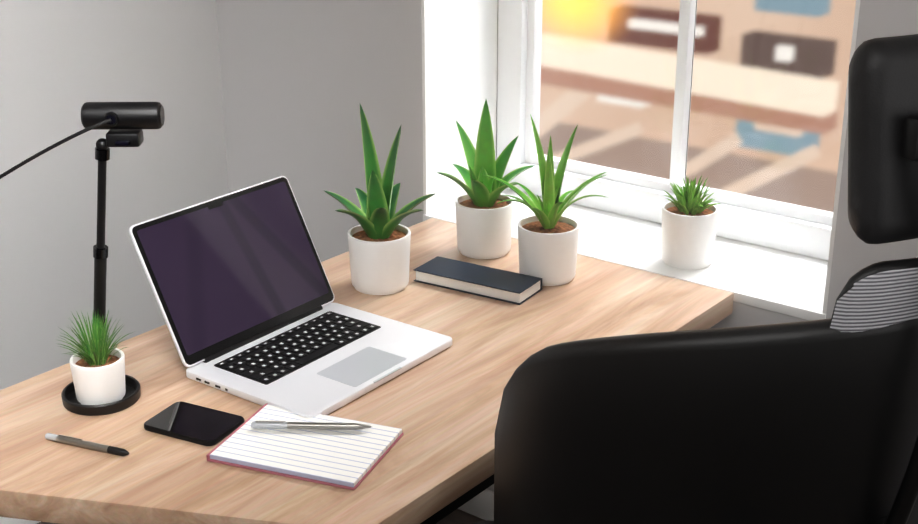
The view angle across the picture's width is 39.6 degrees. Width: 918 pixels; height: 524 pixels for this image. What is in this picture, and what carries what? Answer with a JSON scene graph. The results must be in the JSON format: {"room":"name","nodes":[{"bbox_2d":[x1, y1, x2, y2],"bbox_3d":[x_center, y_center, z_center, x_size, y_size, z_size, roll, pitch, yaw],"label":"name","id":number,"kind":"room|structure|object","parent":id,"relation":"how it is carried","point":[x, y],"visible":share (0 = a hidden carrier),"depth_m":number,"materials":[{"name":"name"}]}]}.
{"room":"office","nodes":[
{"label":"office","id":0,"kind":"room"},
{"bbox_2d":[0,0,228,389],"bbox_3d":[-1.873,-0.237,1.657,0.100,2.600,4.618,15,25,35],"label":"wall","id":1,"kind":"structure","parent":0,"point":[62,62],"depth_m":2.97,"materials":[{"name":"grey paint"}]},
{"bbox_2d":[0,517,40,523],"bbox_3d":[-1.890,0.984,1.992,0.012,0.080,4.218,15,25,35],"label":"baseboard","id":2,"kind":"structure","parent":1,"relation":"attached to","point":[5,520],"depth_m":3.00,"materials":[{"name":"white paint"}]},
{"bbox_2d":[37,509,485,523],"bbox_3d":[-0.134,1.499,0.867,4.500,0.100,4.618,15,25,35],"label":"floor","id":3,"kind":"structure","parent":0,"point":[457,516],"depth_m":3.08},
{"bbox_2d":[0,218,733,523],"bbox_3d":[-0.204,0.523,2.280,0.750,0.739,1.436,15,25,35],"label":"desk","id":4,"kind":"object","parent":3,"relation":"on","point":[435,464],"visible":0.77,"depth_m":1.99,"materials":[{"name":"brown wood"}]},
{"bbox_2d":[0,102,164,415],"bbox_3d":[-0.722,0.138,2.019,0.440,0.791,0.394,15,25,35],"label":"webcam","id":5,"kind":"object","parent":4,"relation":"attached to","point":[125,123],"visible":0.81,"depth_m":1.91,"materials":[{"name":"black plastic"}]},
{"bbox_2d":[45,433,128,455],"bbox_3d":[-0.549,0.269,1.884,0.148,0.013,0.011,8,22,20],"label":"pen","id":6,"kind":"object","parent":4,"relation":"on","point":[69,440],"visible":0.94,"depth_m":1.88,"materials":[{"name":"silver metal"}]},
{"bbox_2d":[58,310,132,404],"bbox_3d":[-0.566,0.147,1.998,0.111,0.156,0.124,15,25,35],"label":"grass plant","id":7,"kind":"object","parent":4,"relation":"on","point":[97,365],"visible":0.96,"depth_m":1.99,"materials":[{"name":"green plant"}]},
{"bbox_2d":[144,401,243,445],"bbox_3d":[-0.405,0.246,1.950,0.132,0.009,0.092,10,23,25],"label":"phone","id":8,"kind":"object","parent":4,"relation":"on","point":[194,423],"visible":0.94,"depth_m":1.94,"materials":[{"name":"black glass"}]},
{"bbox_2d":[129,176,451,417],"bbox_3d":[-0.275,0.044,2.161,0.395,0.242,0.373,14,25,34],"label":"laptop","id":9,"kind":"object","parent":4,"relation":"on","point":[241,289],"visible":1,"depth_m":2.19,"materials":[{"name":"silver metal"}]},
{"bbox_2d":[206,403,402,489],"bbox_3d":[-0.225,0.270,1.887,0.236,0.010,0.178,8,22,19],"label":"notebook","id":10,"kind":"object","parent":4,"relation":"on","point":[348,459],"visible":1,"depth_m":1.86,"materials":[{"name":"white paper"}]},
{"bbox_2d":[251,421,371,429],"bbox_3d":[-0.221,0.245,1.915,0.182,0.013,0.011,1,20,2],"label":"pen","id":11,"kind":"object","parent":10,"relation":"on","point":[298,425],"visible":1,"depth_m":1.91,"materials":[{"name":"silver metal"}]},
{"bbox_2d":[323,104,434,294],"bbox_3d":[-0.147,-0.123,2.438,0.218,0.362,0.226,15,25,35],"label":"aloe plant","id":12,"kind":"object","parent":4,"relation":"on","point":[379,237],"visible":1,"depth_m":2.43,"materials":[{"name":"green plant"}]},
{"bbox_2d":[414,256,541,304],"bbox_3d":[0.036,0.035,2.496,0.240,0.025,0.091,12,24,29],"label":"book","id":13,"kind":"object","parent":4,"relation":"on","point":[487,282],"visible":1,"depth_m":2.47,"materials":[{"name":"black paper"}]},
{"bbox_2d":[437,100,535,258],"bbox_3d":[0.051,-0.177,2.636,0.198,0.324,0.182,15,25,35],"label":"aloe plant","id":14,"kind":"object","parent":4,"relation":"on","point":[484,219],"visible":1,"depth_m":2.62,"materials":[{"name":"green plant"}]},
{"bbox_2d":[480,114,607,285],"bbox_3d":[0.170,-0.123,2.490,0.254,0.324,0.227,15,25,35],"label":"aloe plant","id":15,"kind":"object","parent":4,"relation":"on","point":[548,236],"visible":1,"depth_m":2.48,"materials":[{"name":"green plant"}]},
{"bbox_2d":[473,34,917,523],"bbox_3d":[0.367,0.353,1.766,0.715,1.418,0.694,-10,23,-25],"label":"chair","id":16,"kind":"object","parent":3,"relation":"on","point":[810,422],"visible":1,"depth_m":1.42,"materials":[{"name":"black leather"}]},
{"bbox_2d":[216,0,917,491],"bbox_3d":[1.188,-0.362,1.994,4.300,2.600,0.300,15,25,35],"label":"wall","id":17,"kind":"structure","parent":0,"point":[302,81],"depth_m":3.01,"materials":[{"name":"grey paint"}]},
{"bbox_2d":[421,0,497,214],"bbox_3d":[0.004,-0.810,2.786,0.008,1.415,0.270,15,25,35],"label":"window reveal","id":18,"kind":"structure","parent":17,"relation":"attached to","point":[459,61],"depth_m":2.92,"materials":[{"name":"white paint"}]},
{"bbox_2d":[458,489,493,520],"bbox_3d":[1.097,0.863,2.315,4.288,0.080,0.012,15,25,35],"label":"baseboard","id":19,"kind":"structure","parent":17,"relation":"attached to","point":[480,505],"depth_m":3.06,"materials":[{"name":"white paint"}]},
{"bbox_2d":[423,189,827,320],"bbox_3d":[0.408,-0.045,2.789,0.970,0.020,0.354,15,25,35],"label":"windowsill","id":20,"kind":"structure","parent":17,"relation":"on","point":[776,280],"depth_m":2.64,"materials":[{"name":"white paint"}]},
{"bbox_2d":[497,0,855,260],"bbox_3d":[0.488,-0.750,2.637,0.954,1.406,0.070,15,25,35],"label":"window","id":21,"kind":"structure","parent":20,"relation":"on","point":[740,104],"depth_m":2.77,"materials":[{"name":"clear glass"}]},
{"bbox_2d":[661,176,719,269],"bbox_3d":[0.477,-0.087,2.604,0.127,0.187,0.114,15,25,35],"label":"potted plant","id":22,"kind":"object","parent":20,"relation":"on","point":[689,222],"visible":1,"depth_m":2.58,"materials":[{"name":"white ceramic"}]},
{"bbox_2d":[822,0,860,313],"bbox_3d":[0.765,-0.604,2.234,0.008,1.415,0.270,15,25,35],"label":"trim","id":23,"kind":"structure","parent":17,"relation":"attached to","point":[842,144],"depth_m":2.29,"materials":[{"name":"white paint"}]}
]}

